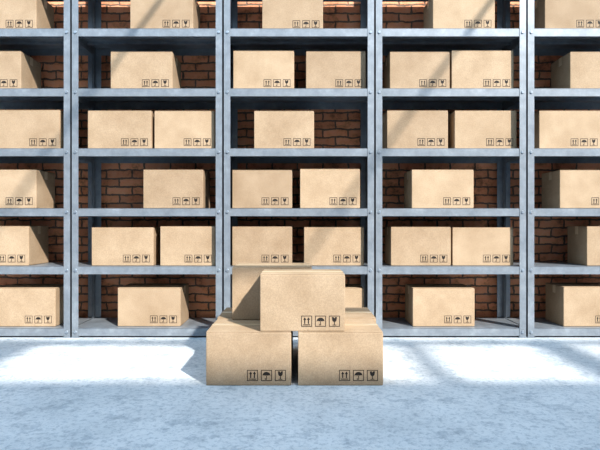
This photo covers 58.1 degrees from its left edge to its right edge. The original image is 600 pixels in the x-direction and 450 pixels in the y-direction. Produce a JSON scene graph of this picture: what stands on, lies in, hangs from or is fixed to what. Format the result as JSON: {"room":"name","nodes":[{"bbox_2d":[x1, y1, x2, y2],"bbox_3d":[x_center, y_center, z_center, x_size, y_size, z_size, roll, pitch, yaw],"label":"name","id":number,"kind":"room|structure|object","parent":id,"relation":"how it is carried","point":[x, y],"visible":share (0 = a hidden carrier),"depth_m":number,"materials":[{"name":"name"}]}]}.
{"room":"warehouse","nodes":[
{"label":"warehouse","id":0,"kind":"room"},
{"bbox_2d":[0,336,599,449],"bbox_3d":[1.500,1.015,-0.125,21.000,0.150,10.750,0,0,0],"label":"floor","id":1,"kind":"structure","parent":0,"point":[57,392],"depth_m":2.89,"materials":[{"name":"concrete"}]},
{"bbox_2d":[0,0,92,337],"bbox_3d":[-2.542,-0.685,4.758,1.261,3.250,0.532,0,0,0],"label":"storage rack","id":2,"kind":"object","parent":1,"relation":"on","point":[31,41],"visible":0.79,"depth_m":4.50,"materials":[{"name":"metal"}]},
{"bbox_2d":[0,51,40,87],"bbox_3d":[-2.626,-1.308,4.755,0.526,0.334,0.364,0,0,0],"label":"cardboard box","id":3,"kind":"object","parent":2,"relation":"in","point":[18,69],"visible":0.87,"depth_m":4.57,"materials":[{"name":"beige cardboard"}]},
{"bbox_2d":[0,226,47,265],"bbox_3d":[-2.558,0.176,4.753,0.526,0.336,0.367,0,0,0],"label":"cardboard box","id":4,"kind":"object","parent":2,"relation":"in","point":[19,245],"visible":1,"depth_m":4.57,"materials":[{"name":"beige cardboard"}]},
{"bbox_2d":[0,0,53,27],"bbox_3d":[-2.495,-1.806,4.730,0.534,0.330,0.335,0,0,0],"label":"cardboard box","id":5,"kind":"object","parent":2,"relation":"in","point":[13,13],"visible":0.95,"depth_m":4.56,"materials":[{"name":"beige cardboard"}]},
{"bbox_2d":[0,170,54,207],"bbox_3d":[-2.491,-0.305,4.740,0.526,0.328,0.356,0,0,0],"label":"cardboard box","id":6,"kind":"object","parent":2,"relation":"in","point":[18,188],"visible":0.91,"depth_m":4.56,"materials":[{"name":"beige cardboard"}]},
{"bbox_2d":[0,284,63,325],"bbox_3d":[-2.335,0.696,4.736,0.534,0.326,0.342,0,0,0],"label":"cardboard box","id":7,"kind":"object","parent":2,"relation":"in","point":[20,304],"visible":0.85,"depth_m":4.57,"materials":[{"name":"beige cardboard"}]},
{"bbox_2d":[0,110,63,147],"bbox_3d":[-2.301,-0.809,4.750,0.534,0.335,0.354,0,0,0],"label":"cardboard box","id":8,"kind":"object","parent":2,"relation":"in","point":[18,128],"visible":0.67,"depth_m":4.57,"materials":[{"name":"beige cardboard"}]},
{"bbox_2d":[71,0,230,337],"bbox_3d":[-1.275,-0.685,4.758,1.261,3.250,0.532,0,0,0],"label":"storage rack","id":9,"kind":"object","parent":1,"relation":"on","point":[99,41],"visible":0.84,"depth_m":4.50,"materials":[{"name":"metal"}]},
{"bbox_2d":[88,111,153,147],"bbox_3d":[-1.528,-0.806,4.747,0.543,0.330,0.351,0,0,0],"label":"cardboard box","id":10,"kind":"object","parent":9,"relation":"in","point":[106,129],"visible":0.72,"depth_m":4.57,"materials":[{"name":"beige cardboard"}]},
{"bbox_2d":[92,227,159,265],"bbox_3d":[-1.503,0.181,4.755,0.526,0.325,0.369,0,0,0],"label":"cardboard box","id":11,"kind":"object","parent":9,"relation":"in","point":[111,246],"visible":0.86,"depth_m":4.57,"materials":[{"name":"beige cardboard"}]},
{"bbox_2d":[111,52,180,87],"bbox_3d":[-1.342,-1.305,4.740,0.526,0.328,0.338,0,0,0],"label":"cardboard box","id":12,"kind":"object","parent":9,"relation":"in","point":[128,69],"visible":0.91,"depth_m":4.57,"materials":[{"name":"beige cardboard"}]},
{"bbox_2d":[118,283,188,325],"bbox_3d":[-1.279,0.695,4.748,0.534,0.327,0.348,0,0,0],"label":"cardboard box","id":13,"kind":"object","parent":9,"relation":"in","point":[139,304],"visible":1,"depth_m":4.57,"materials":[{"name":"beige cardboard"}]},
{"bbox_2d":[130,0,199,27],"bbox_3d":[-1.169,-1.806,4.728,0.534,0.330,0.334,0,0,0],"label":"cardboard box","id":14,"kind":"object","parent":9,"relation":"in","point":[143,13],"visible":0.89,"depth_m":4.56,"materials":[{"name":"beige cardboard"}]},
{"bbox_2d":[143,170,209,207],"bbox_3d":[-1.072,-0.305,4.745,0.509,0.329,0.361,0,0,0],"label":"cardboard box","id":15,"kind":"object","parent":9,"relation":"in","point":[161,188],"visible":0.94,"depth_m":4.57,"materials":[{"name":"beige cardboard"}]},
{"bbox_2d":[154,111,215,147],"bbox_3d":[-0.979,-0.804,4.742,0.509,0.327,0.348,0,0,0],"label":"cardboard box","id":16,"kind":"object","parent":9,"relation":"in","point":[172,129],"visible":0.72,"depth_m":4.57,"materials":[{"name":"beige cardboard"}]},
{"bbox_2d":[160,226,215,265],"bbox_3d":[-0.950,0.177,4.748,0.467,0.334,0.369,0,0,0],"label":"cardboard box","id":17,"kind":"object","parent":9,"relation":"in","point":[179,245],"visible":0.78,"depth_m":4.56,"materials":[{"name":"beige cardboard"}]},
{"bbox_2d":[206,318,291,384],"bbox_3d":[-0.301,0.782,3.390,0.500,0.316,0.461,0,0,0],"label":"cardboard box","id":18,"kind":"object","parent":1,"relation":"on","point":[238,352],"visible":0.8,"depth_m":3.16,"materials":[{"name":"beige cardboard"}]},
{"bbox_2d":[260,269,344,330],"bbox_3d":[0.015,0.456,3.345,0.501,0.336,0.361,0,0,0],"label":"cardboard box","id":19,"kind":"object","parent":18,"relation":"on","point":[290,299],"visible":1,"depth_m":3.17,"materials":[{"name":"beige cardboard"}]},
{"bbox_2d":[217,307,292,354],"bbox_3d":[-0.306,0.782,3.865,0.507,0.316,0.461,0,0,0],"label":"cardboard box","id":20,"kind":"object","parent":1,"relation":"on","point":[227,313],"visible":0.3,"depth_m":3.85,"materials":[{"name":"beige cardboard"}]},
{"bbox_2d":[232,263,311,319],"bbox_3d":[-0.184,0.451,3.765,0.528,0.346,0.441,0,0,0],"label":"cardboard box","id":21,"kind":"object","parent":20,"relation":"on","point":[245,276],"visible":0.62,"depth_m":3.54,"materials":[{"name":"beige cardboard"}]},
{"bbox_2d":[223,0,374,335],"bbox_3d":[-0.008,-0.685,4.758,1.261,3.250,0.532,0,0,0],"label":"storage rack","id":22,"kind":"object","parent":1,"relation":"on","point":[298,40],"visible":0.78,"depth_m":4.51,"materials":[{"name":"metal"}]},
{"bbox_2d":[232,170,292,207],"bbox_3d":[-0.321,-0.304,4.751,0.509,0.326,0.367,0,0,0],"label":"cardboard box","id":23,"kind":"object","parent":22,"relation":"in","point":[250,188],"visible":0.95,"depth_m":4.57,"materials":[{"name":"beige cardboard"}]},
{"bbox_2d":[232,226,292,265],"bbox_3d":[-0.321,0.178,4.750,0.509,0.332,0.368,0,0,0],"label":"cardboard box","id":24,"kind":"object","parent":22,"relation":"in","point":[250,244],"visible":0.97,"depth_m":4.57,"materials":[{"name":"beige cardboard"}]},
{"bbox_2d":[233,51,293,87],"bbox_3d":[-0.308,-1.308,4.749,0.518,0.335,0.360,0,0,0],"label":"cardboard box","id":25,"kind":"object","parent":22,"relation":"in","point":[251,69],"visible":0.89,"depth_m":4.57,"materials":[{"name":"beige cardboard"}]},
{"bbox_2d":[254,111,313,147],"bbox_3d":[-0.135,-0.804,4.745,0.509,0.325,0.363,0,0,0],"label":"cardboard box","id":26,"kind":"object","parent":22,"relation":"in","point":[272,129],"visible":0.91,"depth_m":4.56,"materials":[{"name":"beige cardboard"}]},
{"bbox_2d":[262,0,322,27],"bbox_3d":[-0.063,-1.808,4.754,0.518,0.334,0.363,0,0,0],"label":"cardboard box","id":27,"kind":"object","parent":22,"relation":"in","point":[275,13],"visible":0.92,"depth_m":4.57,"materials":[{"name":"beige cardboard"}]},
{"bbox_2d":[300,169,359,207],"bbox_3d":[0.254,-0.308,4.730,0.509,0.334,0.340,0,0,0],"label":"cardboard box","id":28,"kind":"object","parent":22,"relation":"in","point":[319,188],"visible":0.93,"depth_m":4.56,"materials":[{"name":"beige cardboard"}]},
{"bbox_2d":[304,227,363,265],"bbox_3d":[0.287,0.180,4.743,0.509,0.327,0.342,0,0,0],"label":"cardboard box","id":29,"kind":"object","parent":22,"relation":"in","point":[323,246],"visible":0.97,"depth_m":4.57,"materials":[{"name":"beige cardboard"}]},
{"bbox_2d":[306,51,365,87],"bbox_3d":[0.304,-1.307,4.739,0.509,0.332,0.334,0,0,0],"label":"cardboard box","id":30,"kind":"object","parent":22,"relation":"in","point":[324,69],"visible":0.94,"depth_m":4.57,"materials":[{"name":"beige cardboard"}]},
{"bbox_2d":[345,284,363,306],"bbox_3d":[0.287,0.696,4.727,0.509,0.327,0.333,0,0,0],"label":"cardboard box","id":31,"kind":"object","parent":22,"relation":"in","point":[354,293],"visible":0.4,"depth_m":4.56,"materials":[{"name":"beige cardboard"}]},
{"bbox_2d":[298,318,382,384],"bbox_3d":[0.237,0.782,3.390,0.500,0.316,0.461,0,0,0],"label":"cardboard box","id":32,"kind":"object","parent":1,"relation":"on","point":[354,355],"visible":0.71,"depth_m":3.16,"materials":[{"name":"beige cardboard"}]},
{"bbox_2d":[345,307,375,322],"bbox_3d":[0.263,0.782,3.865,0.501,0.316,0.461,0,0,0],"label":"cardboard box","id":33,"kind":"object","parent":1,"relation":"on","point":[350,312],"visible":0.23,"depth_m":3.81,"materials":[{"name":"beige cardboard"}]},
{"bbox_2d":[375,0,526,337],"bbox_3d":[1.258,-0.685,4.758,1.261,3.250,0.532,0,0,0],"label":"storage rack","id":34,"kind":"object","parent":1,"relation":"on","point":[387,40],"visible":0.7,"depth_m":4.50,"materials":[{"name":"metal"}]},
{"bbox_2d":[382,110,447,147],"bbox_3d":[0.993,-0.805,4.738,0.518,0.328,0.356,0,0,0],"label":"cardboard box","id":35,"kind":"object","parent":34,"relation":"in","point":[400,128],"visible":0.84,"depth_m":4.56,"materials":[{"name":"beige cardboard"}]},
{"bbox_2d":[383,52,449,87],"bbox_3d":[1.014,-1.304,4.745,0.509,0.327,0.351,0,0,0],"label":"cardboard box","id":36,"kind":"object","parent":34,"relation":"in","point":[400,69],"visible":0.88,"depth_m":4.57,"materials":[{"name":"beige cardboard"}]},
{"bbox_2d":[385,227,450,265],"bbox_3d":[1.022,0.179,4.734,0.509,0.329,0.336,0,0,0],"label":"cardboard box","id":37,"kind":"object","parent":34,"relation":"in","point":[404,246],"visible":1,"depth_m":4.57,"materials":[{"name":"beige cardboard"}]},
{"bbox_2d":[404,170,473,207],"bbox_3d":[1.208,-0.305,4.739,0.526,0.329,0.340,0,0,0],"label":"cardboard box","id":38,"kind":"object","parent":34,"relation":"in","point":[422,188],"visible":0.94,"depth_m":4.57,"materials":[{"name":"beige cardboard"}]},
{"bbox_2d":[405,284,474,325],"bbox_3d":[1.216,0.696,4.738,0.526,0.325,0.337,0,0,0],"label":"cardboard box","id":39,"kind":"object","parent":34,"relation":"in","point":[425,304],"visible":1,"depth_m":4.57,"materials":[{"name":"beige cardboard"}]},
{"bbox_2d":[424,0,494,27],"bbox_3d":[1.385,-1.805,4.739,0.526,0.328,0.352,0,0,0],"label":"cardboard box","id":40,"kind":"object","parent":34,"relation":"in","point":[437,13],"visible":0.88,"depth_m":4.56,"materials":[{"name":"beige cardboard"}]},
{"bbox_2d":[450,227,512,265],"bbox_3d":[1.550,0.181,4.746,0.518,0.325,0.344,0,0,0],"label":"cardboard box","id":41,"kind":"object","parent":34,"relation":"in","point":[470,246],"visible":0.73,"depth_m":4.57,"materials":[{"name":"beige cardboard"}]},
{"bbox_2d":[450,51,513,87],"bbox_3d":[1.546,-1.309,4.734,0.526,0.336,0.334,0,0,0],"label":"cardboard box","id":42,"kind":"object","parent":34,"relation":"in","point":[468,69],"visible":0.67,"depth_m":4.57,"materials":[{"name":"beige cardboard"}]},
{"bbox_2d":[448,111,516,147],"bbox_3d":[1.571,-0.805,4.742,0.526,0.329,0.350,0,0,0],"label":"cardboard box","id":43,"kind":"object","parent":34,"relation":"in","point":[466,129],"visible":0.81,"depth_m":4.57,"materials":[{"name":"beige cardboard"}]},
{"bbox_2d":[505,0,599,337],"bbox_3d":[2.525,-0.685,4.758,1.261,3.250,0.532,0,0,0],"label":"storage rack","id":44,"kind":"object","parent":1,"relation":"on","point":[540,41],"visible":0.75,"depth_m":4.50,"materials":[{"name":"metal"}]},
{"bbox_2d":[534,111,599,147],"bbox_3d":[2.289,-0.806,4.744,0.526,0.330,0.339,0,0,0],"label":"cardboard box","id":45,"kind":"object","parent":44,"relation":"in","point":[552,129],"visible":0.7,"depth_m":4.58,"materials":[{"name":"beige cardboard"}]},
{"bbox_2d":[534,0,599,27],"bbox_3d":[2.331,-1.805,4.729,0.526,0.327,0.335,0,0,0],"label":"cardboard box","id":46,"kind":"object","parent":44,"relation":"in","point":[547,13],"visible":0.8,"depth_m":4.56,"materials":[{"name":"beige cardboard"}]},
{"bbox_2d":[542,170,599,207],"bbox_3d":[2.458,-0.304,4.736,0.526,0.325,0.349,0,0,0],"label":"cardboard box","id":47,"kind":"object","parent":44,"relation":"in","point":[560,188],"visible":0.92,"depth_m":4.56,"materials":[{"name":"beige cardboard"}]},
{"bbox_2d":[546,283,599,325],"bbox_3d":[2.491,0.691,4.737,0.526,0.337,0.341,0,0,0],"label":"cardboard box","id":48,"kind":"object","parent":44,"relation":"in","point":[567,304],"visible":1,"depth_m":4.57,"materials":[{"name":"beige cardboard"}]},
{"bbox_2d":[551,52,599,87],"bbox_3d":[2.550,-1.305,4.748,0.526,0.328,0.353,0,0,0],"label":"cardboard box","id":49,"kind":"object","parent":44,"relation":"in","point":[574,69],"visible":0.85,"depth_m":4.57,"materials":[{"name":"beige cardboard"}]},
{"bbox_2d":[567,226,599,265],"bbox_3d":[2.686,0.177,4.729,0.526,0.334,0.338,0,0,0],"label":"cardboard box","id":50,"kind":"object","parent":44,"relation":"in","point":[583,242],"visible":1,"depth_m":4.62,"materials":[{"name":"beige cardboard"}]},
{"bbox_2d":[0,2,599,317],"bbox_3d":[1.500,-1.135,5.175,21.000,4.150,0.150,0,0,0],"label":"wall","id":51,"kind":"structure","parent":0,"point":[121,183],"depth_m":5.10,"materials":[{"name":"brick"}]}
]}

